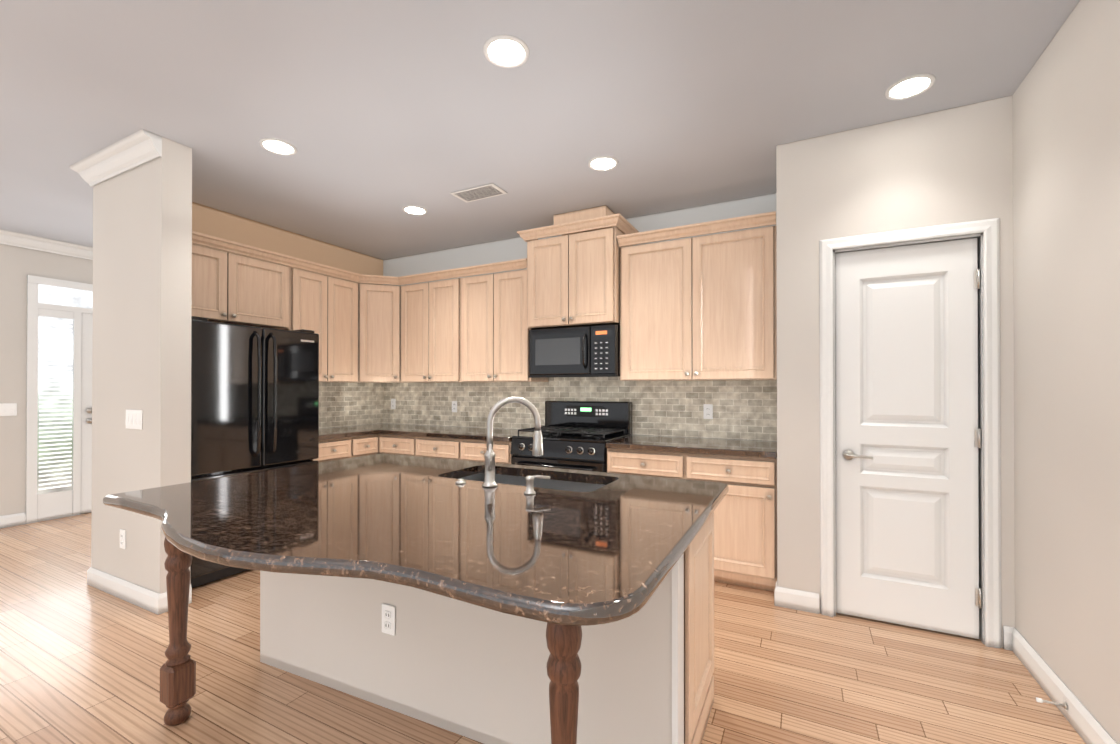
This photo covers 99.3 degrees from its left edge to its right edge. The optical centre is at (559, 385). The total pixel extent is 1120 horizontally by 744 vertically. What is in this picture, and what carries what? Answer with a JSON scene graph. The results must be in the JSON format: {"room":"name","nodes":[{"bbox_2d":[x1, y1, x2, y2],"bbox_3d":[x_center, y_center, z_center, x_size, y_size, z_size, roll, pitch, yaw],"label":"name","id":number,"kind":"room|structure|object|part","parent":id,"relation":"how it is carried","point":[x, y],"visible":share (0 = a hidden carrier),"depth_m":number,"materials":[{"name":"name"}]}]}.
{"room":"kitchen","nodes":[
{"label":"kitchen","id":0,"kind":"room"},
{"bbox_2d":[0,244,92,515],"bbox_3d":[-5.397,-0.061,3.854,0.120,2.700,10.000,0,0,27],"label":"wall","id":1,"kind":"structure","parent":0,"point":[18,265],"depth_m":4.41,"materials":[{"name":"beige paint"}]},
{"bbox_2d":[0,403,16,415],"bbox_3d":[-5.063,0.217,4.361,0.010,0.115,0.120,0,0,27],"label":"light switch","id":2,"kind":"object","parent":1,"relation":"attached to","point":[8,409],"visible":1,"depth_m":4.37,"materials":[{"name":"white plastic"}]},
{"bbox_2d":[0,512,25,527],"bbox_3d":[-6.312,1.224,1.914,0.015,0.110,5.725,0,0,27],"label":"baseboard","id":3,"kind":"structure","parent":1,"relation":"attached to","point":[16,519],"depth_m":4.39,"materials":[{"name":"white wood"}]},
{"bbox_2d":[0,229,92,259],"bbox_3d":[-5.331,-1.354,3.760,0.090,0.115,9.880,0,0,27],"label":"crown molding","id":4,"kind":"structure","parent":1,"relation":"attached to","point":[11,238],"depth_m":4.55,"materials":[{"name":"white wood"}]},
{"bbox_2d":[26,275,92,523],"bbox_3d":[-4.695,0.128,5.069,0.022,2.335,1.355,0,0,27],"label":"door frame","id":5,"kind":"structure","parent":1,"relation":"attached to","point":[51,506],"depth_m":4.57,"materials":[{"name":"white wood"}]},
{"bbox_2d":[37,284,92,493],"bbox_3d":[-4.697,0.033,5.071,0.015,2.005,1.215,0,0,27],"label":"sidelight window","id":6,"kind":"structure","parent":1,"relation":"in","point":[55,413],"depth_m":4.64,"materials":[{"name":"white"}]},
{"bbox_2d":[81,313,92,512],"bbox_3d":[-4.606,0.274,5.195,0.062,2.025,0.910,0,0,27],"label":"front door","id":7,"kind":"structure","parent":1,"relation":"in","point":[86,411],"depth_m":4.84,"materials":[{"name":"white wood"}]},
{"bbox_2d":[91,137,191,592],"bbox_3d":[-2.618,-0.065,2.964,0.880,2.700,0.150,0,0,27],"label":"wall column","id":8,"kind":"structure","parent":0,"point":[142,281],"depth_m":2.82,"materials":[{"name":"beige paint"}]},
{"bbox_2d":[120,529,125,548],"bbox_3d":[-2.654,0.929,2.887,0.070,0.115,0.009,0,0,27],"label":"outlet","id":9,"kind":"object","parent":8,"relation":"attached to","point":[122,539],"visible":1,"depth_m":2.88,"materials":[{"name":"white plastic"}]},
{"bbox_2d":[125,409,142,429],"bbox_3d":[-2.534,0.199,2.829,0.200,0.115,0.010,0,0,27],"label":"light switch","id":10,"kind":"object","parent":8,"relation":"attached to","point":[134,419],"visible":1,"depth_m":2.82,"materials":[{"name":"white plastic"}]},
{"bbox_2d":[0,0,1079,259],"bbox_3d":[-2.140,-1.459,2.192,10.000,0.080,10.000,0,0,27],"label":"ceiling","id":11,"kind":"structure","parent":0,"point":[378,114],"depth_m":2.32,"materials":[{"name":"paint"}]},
{"bbox_2d":[69,129,161,186],"bbox_3d":[-2.706,-1.358,2.897,0.970,0.115,0.120,0,0,27],"label":"crown molding","id":12,"kind":"structure","parent":11,"relation":"attached to","point":[141,147],"depth_m":2.83,"materials":[{"name":"white wood"}]},
{"bbox_2d":[259,138,296,154],"bbox_3d":[-1.665,-1.411,2.813,0.196,0.010,0.196,0,0,27],"label":"recessed light","id":13,"kind":"object","parent":11,"relation":"in","point":[277,146],"visible":1,"depth_m":2.81,"materials":[{"name":"white plastic"}]},
{"bbox_2d":[402,205,427,214],"bbox_3d":[-1.163,-1.406,3.815,0.196,0.010,0.196,0,0,27],"label":"recessed light","id":14,"kind":"object","parent":11,"relation":"in","point":[413,210],"visible":0.98,"depth_m":3.81,"materials":[{"name":"white"}]},
{"bbox_2d":[450,183,506,202],"bbox_3d":[-0.594,-1.408,3.478,0.380,0.009,0.190,0,0,27],"label":"ceiling vent","id":15,"kind":"object","parent":11,"relation":"in","point":[480,192],"visible":1,"depth_m":3.47,"materials":[{"name":"grey metal"}]},
{"bbox_2d":[483,35,528,67],"bbox_3d":[-0.228,-1.415,2.021,0.196,0.010,0.196,0,0,27],"label":"recessed light","id":16,"kind":"object","parent":11,"relation":"in","point":[506,51],"visible":1,"depth_m":2.01,"materials":[{"name":"white plastic"}]},
{"bbox_2d":[588,156,618,170],"bbox_3d":[0.274,-1.410,3.022,0.196,0.010,0.196,0,0,27],"label":"recessed light","id":17,"kind":"object","parent":11,"relation":"in","point":[601,163],"visible":1,"depth_m":3.02,"materials":[{"name":"white plastic"}]},
{"bbox_2d":[885,73,935,99],"bbox_3d":[1.657,-1.414,2.257,0.196,0.010,0.196,0,0,27],"label":"recessed light","id":18,"kind":"object","parent":11,"relation":"in","point":[910,86],"visible":1,"depth_m":2.25,"materials":[{"name":"white plastic"}]},
{"bbox_2d":[0,512,1085,743],"bbox_3d":[-2.140,1.311,2.178,10.000,0.060,10.000,0,0,27],"label":"floor","id":19,"kind":"structure","parent":0,"point":[82,660],"depth_m":2.08,"materials":[{"name":"brown wood"}]},
{"bbox_2d":[87,567,167,614],"bbox_3d":[-2.649,1.229,2.896,0.910,0.110,0.045,0,0,27],"label":"baseboard","id":20,"kind":"structure","parent":19,"relation":"on","point":[147,599],"depth_m":2.83,"materials":[{"name":"white wood"}]},
{"bbox_2d":[190,316,318,587],"bbox_3d":[-2.391,0.425,3.499,0.812,1.725,0.885,0,0,27],"label":"fridge","id":21,"kind":"object","parent":19,"relation":"on","point":[254,399],"visible":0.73,"depth_m":3.26,"materials":[{"name":"glossy black enameled steel"},{"name":"black plastic"}]},
{"bbox_2d":[313,435,356,462],"bbox_3d":[-2.192,0.869,4.142,0.650,0.843,0.383,0,0,27],"label":"base cabinet","id":22,"kind":"object","parent":19,"relation":"on","point":[345,446],"depth_m":4.04,"materials":[{"name":"brown wood"}]},
{"bbox_2d":[319,427,376,438],"bbox_3d":[-2.123,0.427,4.264,0.648,0.040,0.660,0,0,27],"label":"countertop","id":23,"kind":"structure","parent":22,"relation":"on","point":[332,432],"depth_m":4.25,"materials":[{"name":"brown stone"}]},
{"bbox_2d":[357,435,376,456],"bbox_3d":[-2.035,0.870,4.448,0.650,0.843,0.306,0,0,27],"label":"base cabinet","id":24,"kind":"object","parent":19,"relation":"on","point":[366,444],"depth_m":4.30,"materials":[{"name":"brown wood"}]},
{"bbox_2d":[377,431,412,455],"bbox_3d":[-1.342,0.871,4.604,0.450,0.843,0.650,0,0,27],"label":"base cabinet","id":25,"kind":"object","parent":19,"relation":"on","point":[388,444],"depth_m":4.33,"materials":[{"name":"brown wood"}]},
{"bbox_2d":[160,517,713,743],"bbox_3d":[-0.470,0.857,1.897,1.932,0.843,1.129,0,0,27],"label":"kitchen island","id":26,"kind":"object","parent":19,"relation":"on","point":[658,688],"depth_m":1.73,"materials":[{"name":"beige paint"}]},
{"bbox_2d":[382,603,394,635],"bbox_3d":[-0.680,0.924,1.883,0.070,0.115,0.011,0,0,27],"label":"outlet","id":27,"kind":"object","parent":26,"relation":"attached to","point":[388,619],"visible":1,"depth_m":1.88,"materials":[{"name":"white plastic"}]},
{"bbox_2d":[103,453,728,684],"bbox_3d":[-0.510,0.408,1.768,1.980,0.060,1.410,0,0,27],"label":"island countertop","id":28,"kind":"structure","parent":26,"relation":"on","point":[553,580],"depth_m":1.42,"materials":[{"name":"brown stone"}]},
{"bbox_3d":[-0.403,0.386,1.933,0.042,0.014,0.042,0,0,27],"label":"air switch button","id":29,"kind":"part","parent":28,"relation":"part of","materials":[{"name":"silver metal"}]},
{"bbox_2d":[482,396,542,486],"bbox_3d":[-0.192,0.217,1.880,0.204,0.352,0.187,0,0,27],"label":"faucet","id":30,"kind":"object","parent":28,"relation":"on","point":[489,477],"visible":1,"depth_m":1.87,"materials":[{"name":"silver metal"}]},
{"bbox_2d":[455,469,610,492],"bbox_3d":[-0.149,0.530,2.067,0.814,0.204,0.432,0,0,27],"label":"sink","id":31,"kind":"object","parent":28,"relation":"in","point":[568,484],"depth_m":2.24,"materials":[{"name":"metal"}]},
{"bbox_2d":[524,475,550,494],"bbox_3d":[-0.085,0.359,1.741,0.086,0.067,0.072,0,0,27],"label":"soap dispenser","id":32,"kind":"object","parent":28,"relation":"on","point":[529,485],"visible":1,"depth_m":1.73,"materials":[{"name":"silver metal"}]},
{"bbox_2d":[413,435,460,459],"bbox_3d":[-0.919,0.870,4.387,0.500,0.843,0.650,0,0,27],"label":"base cabinet","id":33,"kind":"object","parent":19,"relation":"on","point":[434,446],"depth_m":4.10,"materials":[{"name":"brown wood"}]},
{"bbox_2d":[357,423,532,438],"bbox_3d":[-1.184,0.428,4.517,2.088,0.040,0.648,0,0,27],"label":"countertop","id":34,"kind":"structure","parent":33,"relation":"on","point":[385,428],"depth_m":4.35,"materials":[{"name":"brown stone"}]},
{"bbox_2d":[461,439,512,463],"bbox_3d":[-0.474,0.869,4.159,0.500,0.843,0.650,0,0,27],"label":"base cabinet","id":35,"kind":"object","parent":19,"relation":"on","point":[471,449],"depth_m":3.88,"materials":[{"name":"brown wood"}]},
{"bbox_2d":[510,401,631,472],"bbox_3d":[0.093,0.709,3.820,0.790,1.160,0.705,0,0,27],"label":"range","id":36,"kind":"object","parent":19,"relation":"on","point":[577,435],"visible":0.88,"depth_m":3.73,"materials":[{"name":"black metal"}]},
{"bbox_2d":[606,447,684,478],"bbox_3d":[0.720,0.866,3.547,0.554,0.843,0.650,0,0,27],"label":"base cabinet","id":37,"kind":"object","parent":19,"relation":"on","point":[641,461],"depth_m":3.26,"materials":[{"name":"brown wood"}]},
{"bbox_2d":[685,451,776,591],"bbox_3d":[1.213,0.864,3.294,0.555,0.843,0.650,0,0,27],"label":"base cabinet","id":38,"kind":"object","parent":19,"relation":"on","point":[745,532],"depth_m":2.98,"materials":[{"name":"brown wood"}]},
{"bbox_2d":[606,435,776,454],"bbox_3d":[0.965,0.423,3.416,1.111,0.040,0.648,0,0,27],"label":"countertop","id":39,"kind":"structure","parent":38,"relation":"on","point":[655,443],"depth_m":3.27,"materials":[{"name":"brown stone"}]},
{"bbox_2d":[390,423,763,440],"bbox_3d":[-0.150,-0.058,4.435,4.270,2.700,0.120,0,0,27],"label":"wall","id":40,"kind":"structure","parent":0,"point":[632,434],"depth_m":3.90,"materials":[{"name":"beige paint"}]},
{"bbox_2d":[191,241,294,329],"bbox_3d":[-2.630,-0.742,3.627,0.352,0.520,0.985,0,0,27],"label":"upper cabinet","id":41,"kind":"object","parent":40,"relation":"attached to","point":[230,288],"depth_m":3.64,"materials":[{"name":"brown wood"}]},
{"bbox_2d":[283,265,358,382],"bbox_3d":[-2.248,-0.518,4.372,0.352,0.960,0.691,0,0,27],"label":"upper cabinet","id":42,"kind":"object","parent":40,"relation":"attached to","point":[328,306],"depth_m":4.33,"materials":[{"name":"brown wood"}]},
{"bbox_2d":[319,382,382,427],"bbox_3d":[-2.274,0.181,4.696,0.010,0.454,1.290,0,0,27],"label":"backsplash","id":43,"kind":"structure","parent":40,"relation":"attached to","point":[340,403],"depth_m":4.90,"materials":[{"name":"tile"}]},
{"bbox_2d":[355,273,402,382],"bbox_3d":[-1.764,-0.554,4.660,0.269,1.024,0.269,0,0,27],"label":"upper cabinet","id":44,"kind":"object","parent":40,"relation":"attached to","point":[378,304],"depth_m":4.65,"materials":[{"name":"brown wood"}]},
{"bbox_2d":[399,277,458,382],"bbox_3d":[-1.175,-0.516,4.695,0.750,0.960,0.352,0,0,27],"label":"upper cabinet","id":45,"kind":"object","parent":40,"relation":"attached to","point":[428,311],"depth_m":4.54,"materials":[{"name":"brown wood"}]},
{"bbox_2d":[459,265,548,381],"bbox_3d":[-0.510,-0.518,4.354,0.745,0.960,0.352,0,0,27],"label":"upper cabinet","id":46,"kind":"object","parent":40,"relation":"attached to","point":[494,342],"depth_m":4.21,"materials":[{"name":"brown wood"}]},
{"bbox_2d":[523,213,634,328],"bbox_3d":[0.161,-0.883,3.973,0.790,0.795,0.421,0,0,27],"label":"upper cabinet","id":47,"kind":"object","parent":40,"relation":"attached to","point":[571,279],"depth_m":3.77,"materials":[{"name":"brown wood"}]},
{"bbox_2d":[529,324,619,377],"bbox_3d":[0.155,-0.273,3.953,0.775,0.405,0.438,0,0,27],"label":"microwave","id":48,"kind":"object","parent":47,"relation":"attached to","point":[593,351],"visible":1,"depth_m":3.78,"materials":[{"name":"black plastic"},{"name":"black painted steel"},{"name":"dark glass"}]},
{"bbox_2d":[383,378,776,440],"bbox_3d":[-0.180,0.139,4.376,4.030,0.534,0.010,0,0,27],"label":"backsplash","id":49,"kind":"structure","parent":40,"relation":"attached to","point":[744,409],"depth_m":4.00,"materials":[{"name":"tile"}]},
{"bbox_2d":[391,399,395,408],"bbox_3d":[-1.826,0.196,5.208,0.070,0.115,0.009,0,0,27],"label":"outlet","id":50,"kind":"object","parent":49,"relation":"attached to","point":[393,403],"visible":1,"depth_m":5.20,"materials":[{"name":"white plastic"}]},
{"bbox_2d":[452,401,456,411],"bbox_3d":[-1.070,0.209,4.821,0.070,0.115,0.009,0,0,27],"label":"outlet","id":51,"kind":"object","parent":49,"relation":"attached to","point":[454,406],"visible":1,"depth_m":4.82,"materials":[{"name":"white plastic"}]},
{"bbox_2d":[703,404,712,418],"bbox_3d":[1.146,0.199,3.685,0.070,0.115,0.009,0,0,27],"label":"outlet","id":52,"kind":"object","parent":49,"relation":"attached to","point":[707,411],"visible":1,"depth_m":3.68,"materials":[{"name":"white plastic"}]},
{"bbox_2d":[383,193,776,285],"bbox_3d":[-0.176,-1.203,4.385,4.026,0.410,0.004,0,0,27],"label":"wall","id":53,"kind":"structure","parent":40,"relation":"attached to","point":[515,248],"depth_m":4.50,"materials":[{"name":"grey paint"}]},
{"bbox_2d":[619,221,776,380],"bbox_3d":[1.025,-0.557,3.567,1.105,1.030,0.352,0,0,27],"label":"upper cabinet","id":54,"kind":"object","parent":40,"relation":"attached to","point":[701,308],"depth_m":3.39,"materials":[{"name":"brown wood"}]},
{"bbox_2d":[776,96,1014,647],"bbox_3d":[1.912,-0.066,2.889,1.050,2.700,0.750,0,0,27],"label":"wall","id":55,"kind":"structure","parent":0,"point":[948,166],"depth_m":2.62,"materials":[{"name":"beige paint"}]},
{"bbox_2d":[835,238,981,638],"bbox_3d":[1.826,0.262,2.522,0.630,2.017,0.096,0,0,27],"label":"pantry door","id":56,"kind":"structure","parent":55,"relation":"in","point":[907,438],"depth_m":2.53,"materials":[{"name":"white wood"}]},
{"bbox_2d":[819,218,1001,647],"bbox_3d":[1.837,0.228,2.555,0.780,2.110,0.132,0,0,27],"label":"door frame","id":57,"kind":"structure","parent":55,"relation":"attached to","point":[986,233],"depth_m":2.40,"materials":[{"name":"white wood"}]},
{"bbox_2d":[1012,0,1119,743],"bbox_3d":[0.841,-0.083,-0.483,0.120,2.700,7.970,0,0,27],"label":"wall","id":58,"kind":"structure","parent":0,"point":[1066,197],"depth_m":1.82,"materials":[{"name":"beige paint"}]},
{"bbox_2d":[1003,625,1117,743],"bbox_3d":[0.576,1.210,-0.843,0.030,0.110,7.100,0,0,27],"label":"baseboard","id":59,"kind":"structure","parent":58,"relation":"attached to","point":[1084,722],"depth_m":1.90,"materials":[{"name":"white wood"}]},
{"bbox_2d":[1036,697,1067,709],"bbox_3d":[1.906,1.229,1.847,0.084,0.024,0.024,0,0,27],"label":"door stop","id":60,"kind":"object","parent":59,"relation":"attached to","point":[1063,705],"visible":0.96,"depth_m":1.84,"materials":[{"name":"silver metal"}]},
{"bbox_3d":[-2.549,-0.058,4.305,0.120,2.700,2.300,0,0,27],"label":"wall","id":61,"kind":"structure","parent":0,"visible":0},
{"bbox_2d":[192,202,382,284],"bbox_3d":[-2.493,-1.204,4.282,0.004,0.410,2.300,0,0,27],"label":"wall","id":62,"kind":"structure","parent":61,"relation":"attached to","point":[207,220],"depth_m":4.24,"materials":[{"name":"beige paint"}]}
]}

